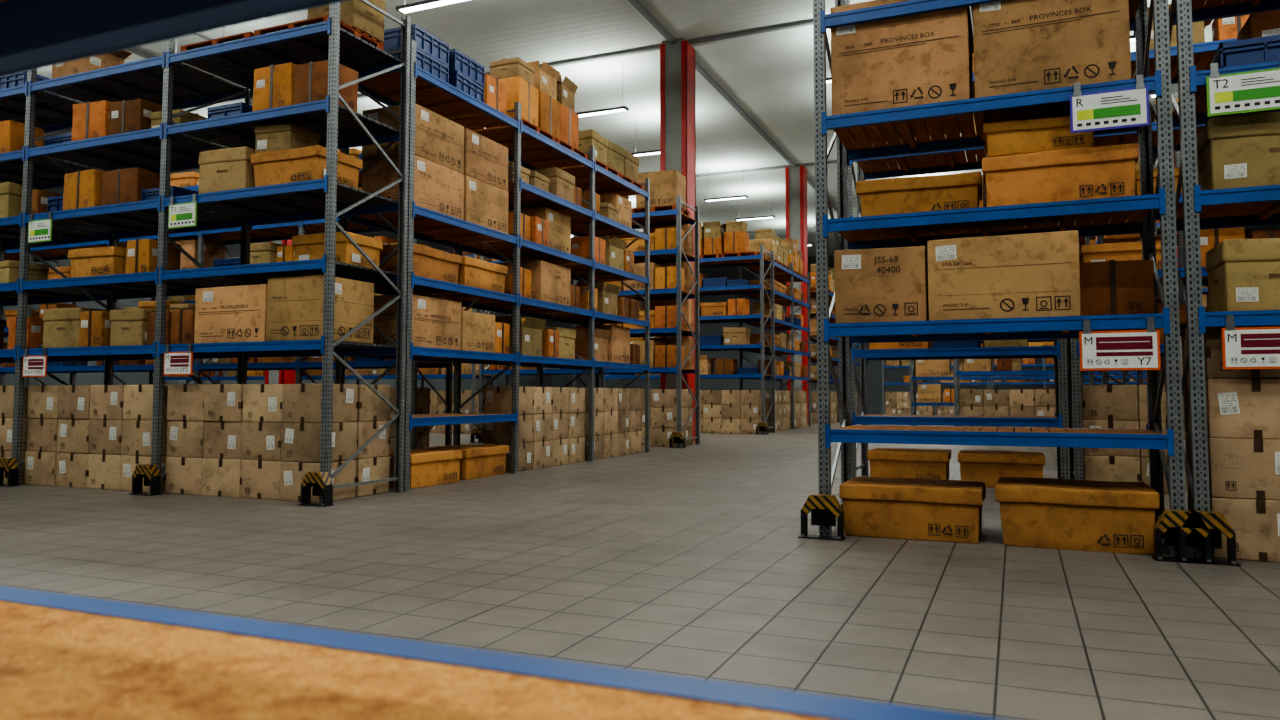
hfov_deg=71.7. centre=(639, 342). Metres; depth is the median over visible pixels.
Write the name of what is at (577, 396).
carton
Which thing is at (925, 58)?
carton
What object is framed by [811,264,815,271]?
box
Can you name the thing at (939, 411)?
carton
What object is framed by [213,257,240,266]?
plastic crate
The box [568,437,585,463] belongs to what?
carton
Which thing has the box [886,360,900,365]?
box
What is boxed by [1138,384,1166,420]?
carton
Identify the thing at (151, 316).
cardboard box
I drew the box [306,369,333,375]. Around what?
storage box
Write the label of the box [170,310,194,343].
cardboard box
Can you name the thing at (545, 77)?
open cardboard box
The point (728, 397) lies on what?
carton
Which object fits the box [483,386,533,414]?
carton
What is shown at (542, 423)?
carton
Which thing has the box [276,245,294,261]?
cardboard box
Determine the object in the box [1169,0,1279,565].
rack
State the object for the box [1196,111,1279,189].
box
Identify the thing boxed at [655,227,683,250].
cardboard box
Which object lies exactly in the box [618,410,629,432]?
carton
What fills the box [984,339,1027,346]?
box
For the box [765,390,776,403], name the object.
carton
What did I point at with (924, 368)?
carton
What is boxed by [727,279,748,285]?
plastic crate
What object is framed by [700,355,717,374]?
open cardboard box
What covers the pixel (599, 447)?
carton
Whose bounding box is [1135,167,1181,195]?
storage box
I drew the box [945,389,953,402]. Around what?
cardboard box
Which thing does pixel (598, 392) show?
carton
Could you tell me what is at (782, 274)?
rack
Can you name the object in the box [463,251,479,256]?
cardboard box
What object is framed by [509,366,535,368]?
storage box
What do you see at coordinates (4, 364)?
cardboard box
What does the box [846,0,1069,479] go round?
rack
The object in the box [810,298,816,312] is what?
open cardboard box
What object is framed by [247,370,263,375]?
storage box
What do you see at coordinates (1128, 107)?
sign
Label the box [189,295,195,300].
storage box
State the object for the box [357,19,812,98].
trim
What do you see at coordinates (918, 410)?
carton
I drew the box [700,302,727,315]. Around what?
storage box
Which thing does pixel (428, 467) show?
storage box
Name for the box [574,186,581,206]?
cardboard box
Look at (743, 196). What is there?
fluorescent light fixture
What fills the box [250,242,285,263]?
box
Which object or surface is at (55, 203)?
plastic crate
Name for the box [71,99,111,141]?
cardboard box
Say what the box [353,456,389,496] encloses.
carton
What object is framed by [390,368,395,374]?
cardboard box
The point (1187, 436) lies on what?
carton
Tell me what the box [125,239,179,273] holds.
cardboard box
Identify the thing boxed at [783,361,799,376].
box
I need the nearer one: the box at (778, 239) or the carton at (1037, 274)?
the carton at (1037, 274)
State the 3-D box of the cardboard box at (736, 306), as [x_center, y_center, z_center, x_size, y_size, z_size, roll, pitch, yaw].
[3.245,-1.165,29.108,0.619,0.564,0.520,-1,-4,24]
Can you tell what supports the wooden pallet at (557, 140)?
in the rack at (528, 148)
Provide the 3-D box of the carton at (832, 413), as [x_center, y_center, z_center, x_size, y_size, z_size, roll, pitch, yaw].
[8.349,3.335,39.684,0.615,0.472,0.657,-1,-4,23]
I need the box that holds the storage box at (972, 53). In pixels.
[972,53,974,91]
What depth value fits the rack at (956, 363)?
24.78 m
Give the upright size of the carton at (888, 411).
0.470 m
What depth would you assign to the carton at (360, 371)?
30.28 m
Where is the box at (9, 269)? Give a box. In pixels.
[0,260,47,282]
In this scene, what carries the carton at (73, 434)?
on the carton at (72, 468)
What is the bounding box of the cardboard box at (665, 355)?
[655,345,684,367]
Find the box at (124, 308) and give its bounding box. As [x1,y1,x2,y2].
[121,306,139,309]
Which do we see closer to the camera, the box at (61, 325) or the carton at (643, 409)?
the box at (61, 325)
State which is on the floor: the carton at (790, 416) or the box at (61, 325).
the carton at (790, 416)
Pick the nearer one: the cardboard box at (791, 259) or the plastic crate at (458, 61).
the plastic crate at (458, 61)
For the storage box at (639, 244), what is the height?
0.467 m
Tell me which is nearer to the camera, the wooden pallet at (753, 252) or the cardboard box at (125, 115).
the cardboard box at (125, 115)
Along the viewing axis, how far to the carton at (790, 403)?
32.75 m
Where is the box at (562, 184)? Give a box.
[530,167,574,202]
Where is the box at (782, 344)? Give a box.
[765,333,785,348]
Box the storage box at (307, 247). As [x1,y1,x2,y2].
[292,231,382,268]
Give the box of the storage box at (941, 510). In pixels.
[840,477,984,543]
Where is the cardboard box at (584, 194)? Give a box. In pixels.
[573,191,599,214]
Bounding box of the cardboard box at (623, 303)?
[618,297,628,317]
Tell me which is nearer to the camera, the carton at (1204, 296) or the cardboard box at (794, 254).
the carton at (1204, 296)
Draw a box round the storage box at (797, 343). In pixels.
[795,340,800,350]
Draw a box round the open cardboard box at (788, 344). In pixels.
[784,333,796,349]
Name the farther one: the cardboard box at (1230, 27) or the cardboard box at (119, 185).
the cardboard box at (119, 185)
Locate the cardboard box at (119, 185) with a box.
[100,167,159,205]
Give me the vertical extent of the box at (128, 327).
0.519 m
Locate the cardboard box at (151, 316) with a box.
[147,312,171,344]
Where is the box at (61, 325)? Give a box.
[42,307,111,347]
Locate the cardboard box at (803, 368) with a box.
[801,366,806,376]
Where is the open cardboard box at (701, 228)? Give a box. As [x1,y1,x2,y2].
[699,222,703,239]
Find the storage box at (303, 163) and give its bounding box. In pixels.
[251,144,362,188]
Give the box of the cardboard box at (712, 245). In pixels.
[704,237,723,254]
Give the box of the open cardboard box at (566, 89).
[557,75,577,111]
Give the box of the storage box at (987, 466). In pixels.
[958,450,1045,487]
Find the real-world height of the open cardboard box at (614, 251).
0.653 m
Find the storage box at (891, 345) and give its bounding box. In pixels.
[868,342,932,348]
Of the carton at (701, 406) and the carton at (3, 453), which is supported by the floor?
the carton at (3, 453)
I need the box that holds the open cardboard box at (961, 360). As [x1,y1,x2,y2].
[952,359,963,376]
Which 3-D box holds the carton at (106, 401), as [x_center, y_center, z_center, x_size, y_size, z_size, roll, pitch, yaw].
[-7.117,0.819,12.260,0.653,0.470,0.612,-1,-4,23]
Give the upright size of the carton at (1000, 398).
0.472 m
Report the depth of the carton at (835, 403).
40.17 m
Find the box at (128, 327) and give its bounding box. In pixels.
[110,309,168,345]
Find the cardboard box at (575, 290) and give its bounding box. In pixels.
[571,285,579,307]
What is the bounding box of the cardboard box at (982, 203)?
[980,175,987,206]
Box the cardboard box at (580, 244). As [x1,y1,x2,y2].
[571,236,604,264]
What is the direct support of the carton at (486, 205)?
in the rack at (528, 148)
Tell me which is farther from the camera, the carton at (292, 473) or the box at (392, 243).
the box at (392, 243)
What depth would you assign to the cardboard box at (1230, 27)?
11.40 m
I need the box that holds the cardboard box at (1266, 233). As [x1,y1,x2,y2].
[1245,229,1279,238]
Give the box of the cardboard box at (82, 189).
[62,169,104,209]
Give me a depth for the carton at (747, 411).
28.51 m
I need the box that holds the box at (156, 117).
[150,108,209,141]
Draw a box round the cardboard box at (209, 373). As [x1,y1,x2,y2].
[205,371,222,376]
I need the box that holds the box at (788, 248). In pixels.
[781,245,792,254]
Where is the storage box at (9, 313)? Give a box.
[5,309,39,326]
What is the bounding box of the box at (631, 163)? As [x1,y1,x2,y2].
[623,150,638,184]
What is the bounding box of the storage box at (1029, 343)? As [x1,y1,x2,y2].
[1028,342,1053,345]
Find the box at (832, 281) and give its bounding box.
[831,279,834,291]
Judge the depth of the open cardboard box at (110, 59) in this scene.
12.75 m
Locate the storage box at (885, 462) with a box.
[868,447,950,479]
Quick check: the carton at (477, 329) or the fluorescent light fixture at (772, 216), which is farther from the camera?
the fluorescent light fixture at (772, 216)
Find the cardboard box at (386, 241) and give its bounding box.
[370,236,397,245]
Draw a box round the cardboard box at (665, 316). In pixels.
[655,306,683,328]
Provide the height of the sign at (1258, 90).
0.420 m
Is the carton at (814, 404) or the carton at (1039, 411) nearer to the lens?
the carton at (1039, 411)
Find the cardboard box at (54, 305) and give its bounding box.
[40,303,76,316]
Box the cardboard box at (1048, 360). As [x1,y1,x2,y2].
[1046,358,1053,363]
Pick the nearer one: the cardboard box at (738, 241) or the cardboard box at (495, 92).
the cardboard box at (495, 92)
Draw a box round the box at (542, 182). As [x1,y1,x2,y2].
[529,172,549,191]
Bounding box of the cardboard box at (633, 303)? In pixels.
[629,299,638,319]
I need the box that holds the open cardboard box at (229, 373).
[227,371,236,376]
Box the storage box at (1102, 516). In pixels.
[995,477,1160,554]
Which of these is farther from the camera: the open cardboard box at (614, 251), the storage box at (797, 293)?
the storage box at (797, 293)
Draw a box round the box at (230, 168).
[199,147,254,193]
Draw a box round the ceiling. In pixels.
[37,0,1279,256]
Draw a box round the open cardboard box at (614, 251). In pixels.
[600,236,627,270]
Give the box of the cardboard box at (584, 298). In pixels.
[580,286,597,310]
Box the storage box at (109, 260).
[69,246,126,277]
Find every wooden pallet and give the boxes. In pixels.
[180,31,253,51]
[254,15,383,50]
[472,118,554,140]
[555,137,587,158]
[560,159,619,176]
[620,173,643,189]
[632,205,689,216]
[699,254,720,258]
[721,251,765,257]
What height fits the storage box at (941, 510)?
0.482 m
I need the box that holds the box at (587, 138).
[574,130,608,165]
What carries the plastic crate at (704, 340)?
in the rack at (750, 260)
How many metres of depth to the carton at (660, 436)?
21.47 m
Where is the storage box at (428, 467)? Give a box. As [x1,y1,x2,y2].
[389,449,462,488]
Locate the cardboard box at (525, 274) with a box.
[503,265,531,297]
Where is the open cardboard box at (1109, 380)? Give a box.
[1108,379,1122,381]
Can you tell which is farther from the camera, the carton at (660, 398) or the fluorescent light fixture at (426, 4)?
the carton at (660, 398)
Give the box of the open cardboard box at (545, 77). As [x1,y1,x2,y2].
[527,61,559,100]
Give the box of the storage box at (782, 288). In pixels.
[779,283,786,293]
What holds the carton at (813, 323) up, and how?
in the rack at (833, 341)
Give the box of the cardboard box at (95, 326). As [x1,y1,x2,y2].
[78,311,111,346]
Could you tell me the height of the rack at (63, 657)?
3.200 m
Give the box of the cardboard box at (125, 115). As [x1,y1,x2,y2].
[108,98,161,134]
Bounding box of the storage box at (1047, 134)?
[984,114,1093,158]
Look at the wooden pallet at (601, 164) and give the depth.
17.90 m
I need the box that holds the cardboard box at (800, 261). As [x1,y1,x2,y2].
[799,260,802,274]
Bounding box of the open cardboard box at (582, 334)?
[569,328,610,361]
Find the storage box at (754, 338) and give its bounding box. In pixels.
[750,334,780,346]
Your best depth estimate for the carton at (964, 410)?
24.88 m
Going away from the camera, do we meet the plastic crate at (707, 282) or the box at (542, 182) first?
the box at (542, 182)
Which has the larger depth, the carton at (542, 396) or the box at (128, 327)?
the carton at (542, 396)
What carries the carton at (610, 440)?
on the floor
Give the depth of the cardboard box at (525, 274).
14.99 m
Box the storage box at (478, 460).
[421,444,509,479]
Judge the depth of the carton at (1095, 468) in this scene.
11.54 m
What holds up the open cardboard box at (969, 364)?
in the rack at (956, 363)
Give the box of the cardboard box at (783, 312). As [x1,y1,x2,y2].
[782,310,784,320]
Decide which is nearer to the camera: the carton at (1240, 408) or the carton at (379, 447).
the carton at (1240, 408)
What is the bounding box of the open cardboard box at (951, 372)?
[940,371,953,382]
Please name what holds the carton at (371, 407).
on the carton at (379, 447)
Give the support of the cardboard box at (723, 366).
in the rack at (750, 260)
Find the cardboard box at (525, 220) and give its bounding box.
[508,212,530,240]
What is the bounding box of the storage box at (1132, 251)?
[1079,240,1161,268]
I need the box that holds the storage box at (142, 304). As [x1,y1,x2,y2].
[139,300,193,311]
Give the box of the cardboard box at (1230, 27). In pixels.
[1212,14,1251,40]
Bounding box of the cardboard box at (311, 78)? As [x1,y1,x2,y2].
[293,59,357,111]
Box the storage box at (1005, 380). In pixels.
[1005,380,1025,381]
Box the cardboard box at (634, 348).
[630,344,639,363]
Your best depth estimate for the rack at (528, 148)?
14.64 m
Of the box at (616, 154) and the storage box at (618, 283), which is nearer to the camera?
the box at (616, 154)
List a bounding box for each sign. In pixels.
[22,348,46,376]
[28,211,52,242]
[163,343,192,374]
[168,194,196,228]
[1070,74,1149,132]
[1079,317,1160,370]
[1206,56,1279,116]
[1221,315,1279,368]
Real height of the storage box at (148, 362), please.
0.467 m
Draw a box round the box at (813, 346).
[811,344,816,356]
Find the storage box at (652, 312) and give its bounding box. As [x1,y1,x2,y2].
[624,310,654,328]
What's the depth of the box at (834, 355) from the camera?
40.97 m
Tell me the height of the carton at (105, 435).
0.470 m
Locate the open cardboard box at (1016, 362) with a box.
[1012,358,1025,370]
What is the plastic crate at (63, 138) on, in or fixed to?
in the rack at (163, 80)
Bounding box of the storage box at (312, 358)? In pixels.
[309,356,354,361]
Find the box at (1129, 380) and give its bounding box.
[1128,379,1145,381]
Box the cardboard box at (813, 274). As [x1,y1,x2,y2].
[811,272,815,288]
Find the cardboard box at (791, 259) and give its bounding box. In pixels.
[788,254,794,269]
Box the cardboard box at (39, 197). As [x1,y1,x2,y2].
[20,189,63,213]
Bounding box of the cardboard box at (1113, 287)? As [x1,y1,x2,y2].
[1079,260,1154,315]
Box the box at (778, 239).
[775,235,781,246]
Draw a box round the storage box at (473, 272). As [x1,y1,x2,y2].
[458,256,507,292]
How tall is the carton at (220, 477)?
0.472 m
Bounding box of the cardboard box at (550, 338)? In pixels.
[542,329,559,357]
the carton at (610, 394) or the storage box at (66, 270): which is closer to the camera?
the carton at (610, 394)
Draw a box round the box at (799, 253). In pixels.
[798,250,801,259]
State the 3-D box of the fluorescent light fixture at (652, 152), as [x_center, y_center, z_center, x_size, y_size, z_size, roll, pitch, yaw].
[0.585,-7.262,30.639,1.900,1.412,0.240,-1,-4,23]
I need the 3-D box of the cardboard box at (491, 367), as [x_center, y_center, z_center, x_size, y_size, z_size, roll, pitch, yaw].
[-3.728,0.477,23.820,0.469,0.514,0.517,-1,-4,24]
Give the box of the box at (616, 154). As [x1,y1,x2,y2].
[608,141,624,174]
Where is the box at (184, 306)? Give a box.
[170,303,195,311]
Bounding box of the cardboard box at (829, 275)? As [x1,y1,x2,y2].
[829,275,830,289]
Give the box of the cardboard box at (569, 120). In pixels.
[560,104,578,149]
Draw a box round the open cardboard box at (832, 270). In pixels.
[829,268,834,279]
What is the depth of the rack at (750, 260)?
29.39 m
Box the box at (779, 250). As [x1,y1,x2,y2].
[777,245,782,263]
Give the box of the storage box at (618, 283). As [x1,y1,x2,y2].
[582,281,623,290]
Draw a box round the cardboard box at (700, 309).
[699,302,701,315]
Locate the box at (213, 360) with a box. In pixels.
[211,358,231,362]
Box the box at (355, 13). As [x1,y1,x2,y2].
[308,0,384,42]
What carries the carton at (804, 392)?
on the carton at (805, 410)
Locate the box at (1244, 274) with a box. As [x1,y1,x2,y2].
[1206,237,1279,311]
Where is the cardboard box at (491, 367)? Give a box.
[489,365,506,369]
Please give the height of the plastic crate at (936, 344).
0.220 m
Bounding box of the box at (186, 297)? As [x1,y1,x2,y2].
[170,295,188,300]
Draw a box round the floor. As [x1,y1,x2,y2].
[0,412,1279,719]
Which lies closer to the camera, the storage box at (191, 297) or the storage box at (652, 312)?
the storage box at (652, 312)
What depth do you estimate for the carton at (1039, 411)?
24.16 m
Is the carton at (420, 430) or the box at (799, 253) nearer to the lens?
the carton at (420, 430)
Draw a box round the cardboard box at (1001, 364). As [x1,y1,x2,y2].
[996,359,1011,370]
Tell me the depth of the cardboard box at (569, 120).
16.50 m
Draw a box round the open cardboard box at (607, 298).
[575,282,620,314]
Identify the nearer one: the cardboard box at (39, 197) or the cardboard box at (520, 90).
the cardboard box at (39, 197)
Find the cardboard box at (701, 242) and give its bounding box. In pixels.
[699,239,703,254]
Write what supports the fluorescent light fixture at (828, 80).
hanging from the ceiling
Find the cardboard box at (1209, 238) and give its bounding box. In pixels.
[1200,227,1244,266]
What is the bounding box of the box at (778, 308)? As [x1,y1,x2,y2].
[776,304,781,319]
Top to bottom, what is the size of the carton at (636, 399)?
0.473 m
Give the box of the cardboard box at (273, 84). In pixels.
[252,63,295,111]
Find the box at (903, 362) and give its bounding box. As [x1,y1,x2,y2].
[901,360,912,365]
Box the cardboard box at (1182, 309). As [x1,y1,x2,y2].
[1158,304,1186,343]
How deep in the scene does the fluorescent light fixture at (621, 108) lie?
26.07 m
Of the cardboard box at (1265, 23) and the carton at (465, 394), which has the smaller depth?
the cardboard box at (1265, 23)
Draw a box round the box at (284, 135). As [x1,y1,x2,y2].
[254,121,320,153]
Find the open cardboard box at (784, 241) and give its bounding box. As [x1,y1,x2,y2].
[781,238,798,254]
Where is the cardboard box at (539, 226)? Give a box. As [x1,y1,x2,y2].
[531,217,548,246]
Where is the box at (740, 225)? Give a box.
[726,220,746,231]
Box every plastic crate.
[0,71,61,95]
[45,133,71,145]
[47,195,63,211]
[47,361,87,366]
[141,186,198,200]
[207,102,252,118]
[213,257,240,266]
[383,24,448,65]
[390,48,448,82]
[449,49,484,86]
[449,70,483,101]
[700,335,722,344]
[703,277,731,286]
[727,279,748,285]
[737,367,758,373]
[784,370,788,375]
[785,317,800,325]
[933,341,980,347]
[1212,34,1279,67]
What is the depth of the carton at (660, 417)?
21.47 m
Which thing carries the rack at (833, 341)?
on the floor
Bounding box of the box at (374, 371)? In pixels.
[372,369,389,374]
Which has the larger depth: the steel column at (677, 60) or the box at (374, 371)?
the box at (374, 371)
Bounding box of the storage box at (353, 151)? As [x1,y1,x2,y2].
[338,147,361,157]
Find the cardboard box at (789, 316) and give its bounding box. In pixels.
[788,315,802,326]
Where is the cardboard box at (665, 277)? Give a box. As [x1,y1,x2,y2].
[655,266,683,289]
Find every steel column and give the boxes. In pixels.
[265,239,295,383]
[660,38,695,440]
[785,166,808,424]
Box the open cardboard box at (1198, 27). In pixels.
[1148,4,1211,61]
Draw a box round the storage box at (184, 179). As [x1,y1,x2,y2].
[170,171,199,186]
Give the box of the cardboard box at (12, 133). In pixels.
[0,120,42,152]
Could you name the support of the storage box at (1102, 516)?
on the floor
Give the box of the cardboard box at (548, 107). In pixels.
[538,91,559,138]
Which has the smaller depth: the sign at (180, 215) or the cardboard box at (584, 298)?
the sign at (180, 215)
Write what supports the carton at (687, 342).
in the rack at (665, 217)
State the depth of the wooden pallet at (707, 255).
29.42 m
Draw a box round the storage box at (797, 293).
[793,288,801,300]
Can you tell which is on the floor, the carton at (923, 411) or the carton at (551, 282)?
the carton at (923, 411)
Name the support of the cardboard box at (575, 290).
in the rack at (528, 148)
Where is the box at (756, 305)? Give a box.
[752,302,775,317]
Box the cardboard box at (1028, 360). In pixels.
[1023,358,1034,363]
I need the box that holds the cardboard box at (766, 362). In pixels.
[758,360,776,374]
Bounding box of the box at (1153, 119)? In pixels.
[1151,97,1178,121]
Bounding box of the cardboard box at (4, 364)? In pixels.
[2,363,14,366]
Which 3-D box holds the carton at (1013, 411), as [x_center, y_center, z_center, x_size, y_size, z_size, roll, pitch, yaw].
[10.644,2.001,24.645,0.655,0.472,0.612,-1,-4,23]
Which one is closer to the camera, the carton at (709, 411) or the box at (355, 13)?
the box at (355, 13)
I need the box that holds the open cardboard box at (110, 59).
[52,50,133,78]
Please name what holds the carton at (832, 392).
on the carton at (832, 403)
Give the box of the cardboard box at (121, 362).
[119,360,145,364]
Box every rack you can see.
[0,0,410,506]
[0,0,1006,719]
[0,169,453,449]
[164,254,494,431]
[336,39,649,490]
[469,195,700,447]
[604,244,776,434]
[739,255,811,428]
[798,0,1215,564]
[810,285,859,421]
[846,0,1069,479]
[882,305,1207,414]
[909,288,1207,425]
[953,223,1178,426]
[1066,38,1237,480]
[1079,92,1187,384]
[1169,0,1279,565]
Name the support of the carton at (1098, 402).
on the carton at (1106, 424)
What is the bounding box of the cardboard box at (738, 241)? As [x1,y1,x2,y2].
[724,231,748,252]
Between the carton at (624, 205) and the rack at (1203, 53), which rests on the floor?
the rack at (1203, 53)
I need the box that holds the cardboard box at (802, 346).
[800,341,804,351]
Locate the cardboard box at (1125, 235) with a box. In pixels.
[1104,234,1139,237]
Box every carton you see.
[0,385,28,417]
[0,418,28,450]
[0,450,25,482]
[24,451,59,485]
[26,418,57,451]
[27,385,64,418]
[56,453,89,487]
[57,385,90,418]
[57,419,89,453]
[87,454,121,489]
[88,419,122,454]
[90,385,123,418]
[120,455,166,491]
[121,420,172,455]
[123,385,167,419]
[165,457,202,494]
[166,420,206,457]
[167,384,204,420]
[174,239,225,269]
[194,284,267,342]
[201,458,240,497]
[203,384,243,420]
[203,421,242,459]
[240,460,281,499]
[241,422,282,460]
[242,384,282,421]
[266,275,373,343]
[280,460,355,501]
[281,422,356,462]
[282,384,357,422]
[345,369,371,374]
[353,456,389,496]
[357,384,389,421]
[357,420,389,458]
[362,103,463,173]
[362,155,463,219]
[373,294,461,349]
[389,436,429,450]
[390,388,429,411]
[390,412,429,436]
[429,425,437,432]
[430,390,437,404]
[430,405,437,413]
[437,405,453,413]
[438,390,453,404]
[438,424,452,433]
[441,363,486,374]
[461,310,494,352]
[461,390,478,404]
[461,405,478,413]
[461,423,477,433]
[463,176,508,233]
[464,128,508,191]
[482,414,532,443]
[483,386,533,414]
[483,442,532,471]
[496,260,570,305]
[508,207,570,253]
[533,387,551,413]
[533,414,552,441]
[533,440,551,468]
[548,413,568,439]
[549,387,568,413]
[552,438,568,465]
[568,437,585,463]
[569,387,585,412]
[569,412,584,437]
[575,325,629,362]
[584,411,603,435]
[584,435,604,460]
[586,388,603,411]
[600,194,631,227]
[603,411,617,434]
[604,388,617,410]
[604,434,617,457]
[618,388,629,410]
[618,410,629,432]
[618,433,629,455]
[624,262,663,290]
[627,431,642,453]
[630,340,665,367]
[630,388,642,409]
[630,410,641,431]
[636,170,685,209]
[639,301,642,310]
[642,389,650,407]
[642,408,650,426]
[642,427,651,446]
[643,224,692,255]
[643,299,693,330]
[643,337,693,368]
[651,389,684,407]
[651,408,683,427]
[651,427,683,446]
[656,261,693,292]
[684,389,692,407]
[684,408,692,426]
[684,426,692,445]
[700,390,702,404]
[700,404,702,418]
[700,419,702,432]
[702,390,720,404]
[703,404,721,418]
[703,419,721,432]
[721,390,740,404]
[722,405,740,418]
[722,419,740,433]
[741,390,760,404]
[741,405,760,418]
[741,419,760,433]
[749,238,776,259]
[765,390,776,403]
[765,404,776,417]
[765,418,776,431]
[776,390,780,403]
[777,404,780,417]
[777,417,781,430]
[781,391,785,403]
[781,404,785,416]
[782,417,786,430]
[786,391,790,403]
[786,404,790,416]
[786,416,790,429]
[790,391,795,402]
[790,403,795,415]
[790,416,795,428]
[795,391,799,402]
[796,403,799,415]
[796,416,799,427]
[799,391,802,402]
[799,403,802,415]
[800,415,803,427]
[803,391,806,402]
[803,403,807,414]
[803,415,806,426]
[810,319,816,334]
[811,391,817,401]
[812,402,817,412]
[812,413,817,423]
[831,0,973,136]
[831,391,833,401]
[831,402,833,411]
[831,412,833,422]
[834,245,928,322]
[834,391,836,401]
[834,402,836,411]
[834,412,836,421]
[885,392,896,399]
[885,400,896,407]
[885,408,896,414]
[897,392,908,399]
[897,400,908,407]
[897,408,908,414]
[900,132,960,165]
[909,408,920,414]
[916,359,949,376]
[918,384,941,402]
[921,406,933,408]
[921,408,933,414]
[928,231,1079,320]
[937,400,948,408]
[937,409,948,414]
[949,409,953,414]
[959,390,983,405]
[960,406,983,414]
[973,0,1130,122]
[984,390,1008,406]
[984,406,1009,415]
[1009,389,1034,406]
[1009,407,1034,415]
[1034,389,1055,406]
[1035,407,1055,415]
[1080,385,1138,419]
[1081,419,1139,456]
[1082,454,1140,481]
[1137,420,1183,457]
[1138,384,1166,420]
[1140,456,1168,493]
[1180,327,1188,379]
[1182,380,1190,432]
[1184,432,1191,484]
[1185,484,1192,509]
[1202,294,1206,306]
[1204,325,1279,378]
[1205,378,1279,438]
[1208,437,1279,499]
[1210,496,1279,561]
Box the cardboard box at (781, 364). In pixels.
[777,362,783,375]
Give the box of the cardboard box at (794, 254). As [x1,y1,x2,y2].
[793,253,798,271]
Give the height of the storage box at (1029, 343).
0.481 m
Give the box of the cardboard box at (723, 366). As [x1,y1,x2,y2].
[716,358,736,373]
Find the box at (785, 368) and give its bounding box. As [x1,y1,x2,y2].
[784,367,791,375]
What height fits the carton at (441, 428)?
0.472 m
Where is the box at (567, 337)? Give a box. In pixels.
[544,327,575,358]
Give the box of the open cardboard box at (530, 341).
[495,316,546,355]
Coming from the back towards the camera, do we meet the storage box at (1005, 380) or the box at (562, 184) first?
the storage box at (1005, 380)
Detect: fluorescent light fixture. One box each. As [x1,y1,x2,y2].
[396,0,468,13]
[577,63,628,116]
[631,150,659,156]
[704,195,747,201]
[735,191,774,220]
[826,71,831,83]
[1130,27,1204,41]
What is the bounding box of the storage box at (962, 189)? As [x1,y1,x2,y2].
[856,170,982,230]
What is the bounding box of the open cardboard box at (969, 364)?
[964,359,991,370]
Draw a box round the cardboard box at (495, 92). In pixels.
[484,74,506,114]
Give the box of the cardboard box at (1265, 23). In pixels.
[1238,9,1279,39]
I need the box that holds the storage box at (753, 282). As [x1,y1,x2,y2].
[750,279,779,291]
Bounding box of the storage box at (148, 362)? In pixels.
[146,360,153,364]
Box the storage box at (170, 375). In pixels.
[170,375,188,376]
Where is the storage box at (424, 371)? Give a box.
[417,368,440,374]
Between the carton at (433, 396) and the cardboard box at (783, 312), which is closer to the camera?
the carton at (433, 396)
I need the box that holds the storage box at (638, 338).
[630,337,644,340]
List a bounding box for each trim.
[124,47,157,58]
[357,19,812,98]
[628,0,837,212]
[696,160,836,176]
[747,226,815,232]
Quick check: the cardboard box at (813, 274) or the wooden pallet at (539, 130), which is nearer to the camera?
the wooden pallet at (539, 130)
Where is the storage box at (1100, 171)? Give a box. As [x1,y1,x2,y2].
[983,143,1139,225]
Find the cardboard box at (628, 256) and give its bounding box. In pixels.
[624,250,633,273]
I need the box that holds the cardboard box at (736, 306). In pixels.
[728,298,749,314]
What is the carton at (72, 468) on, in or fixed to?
on the floor
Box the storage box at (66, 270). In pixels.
[46,266,70,279]
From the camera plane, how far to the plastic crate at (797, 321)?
33.58 m
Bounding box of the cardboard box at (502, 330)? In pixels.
[495,322,509,353]
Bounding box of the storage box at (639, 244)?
[622,232,654,251]
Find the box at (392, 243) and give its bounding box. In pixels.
[390,243,430,246]
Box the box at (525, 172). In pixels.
[508,162,529,183]
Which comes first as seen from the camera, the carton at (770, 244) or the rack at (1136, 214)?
the rack at (1136, 214)
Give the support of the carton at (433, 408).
on the carton at (435, 428)
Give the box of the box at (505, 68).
[490,58,534,85]
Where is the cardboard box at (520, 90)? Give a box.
[498,76,538,127]
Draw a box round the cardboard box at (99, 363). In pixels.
[97,360,118,365]
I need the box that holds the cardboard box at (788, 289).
[785,285,790,296]
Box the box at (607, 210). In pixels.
[600,203,618,221]
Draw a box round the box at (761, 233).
[755,228,774,239]
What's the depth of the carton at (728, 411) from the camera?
28.76 m
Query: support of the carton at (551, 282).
in the rack at (528, 148)
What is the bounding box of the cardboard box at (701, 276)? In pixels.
[699,273,705,286]
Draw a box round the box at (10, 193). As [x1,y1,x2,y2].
[0,182,49,217]
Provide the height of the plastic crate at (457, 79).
0.320 m
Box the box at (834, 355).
[832,352,839,358]
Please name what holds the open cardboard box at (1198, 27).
in the rack at (1203, 53)
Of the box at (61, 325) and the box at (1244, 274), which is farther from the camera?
the box at (61, 325)
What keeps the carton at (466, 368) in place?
in the rack at (473, 375)
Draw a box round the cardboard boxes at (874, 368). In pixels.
[551,228,1279,412]
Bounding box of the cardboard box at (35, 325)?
[8,316,43,348]
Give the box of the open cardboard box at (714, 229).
[703,221,726,238]
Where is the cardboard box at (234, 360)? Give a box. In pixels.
[232,357,256,362]
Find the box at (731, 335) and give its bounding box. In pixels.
[723,327,749,344]
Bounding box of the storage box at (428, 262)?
[379,244,462,283]
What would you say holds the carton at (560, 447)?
on the floor
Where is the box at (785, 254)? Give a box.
[783,249,787,265]
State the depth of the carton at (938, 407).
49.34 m
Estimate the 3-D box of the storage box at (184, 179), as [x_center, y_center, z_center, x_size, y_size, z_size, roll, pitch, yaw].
[-10.153,-3.534,19.969,1.109,0.424,0.809,-1,-4,21]
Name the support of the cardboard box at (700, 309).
in the rack at (750, 260)
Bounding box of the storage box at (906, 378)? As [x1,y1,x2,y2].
[903,376,924,382]
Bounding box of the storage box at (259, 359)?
[257,356,309,362]
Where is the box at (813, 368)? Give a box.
[810,366,816,378]
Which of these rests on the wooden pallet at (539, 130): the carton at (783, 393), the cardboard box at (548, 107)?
the cardboard box at (548, 107)

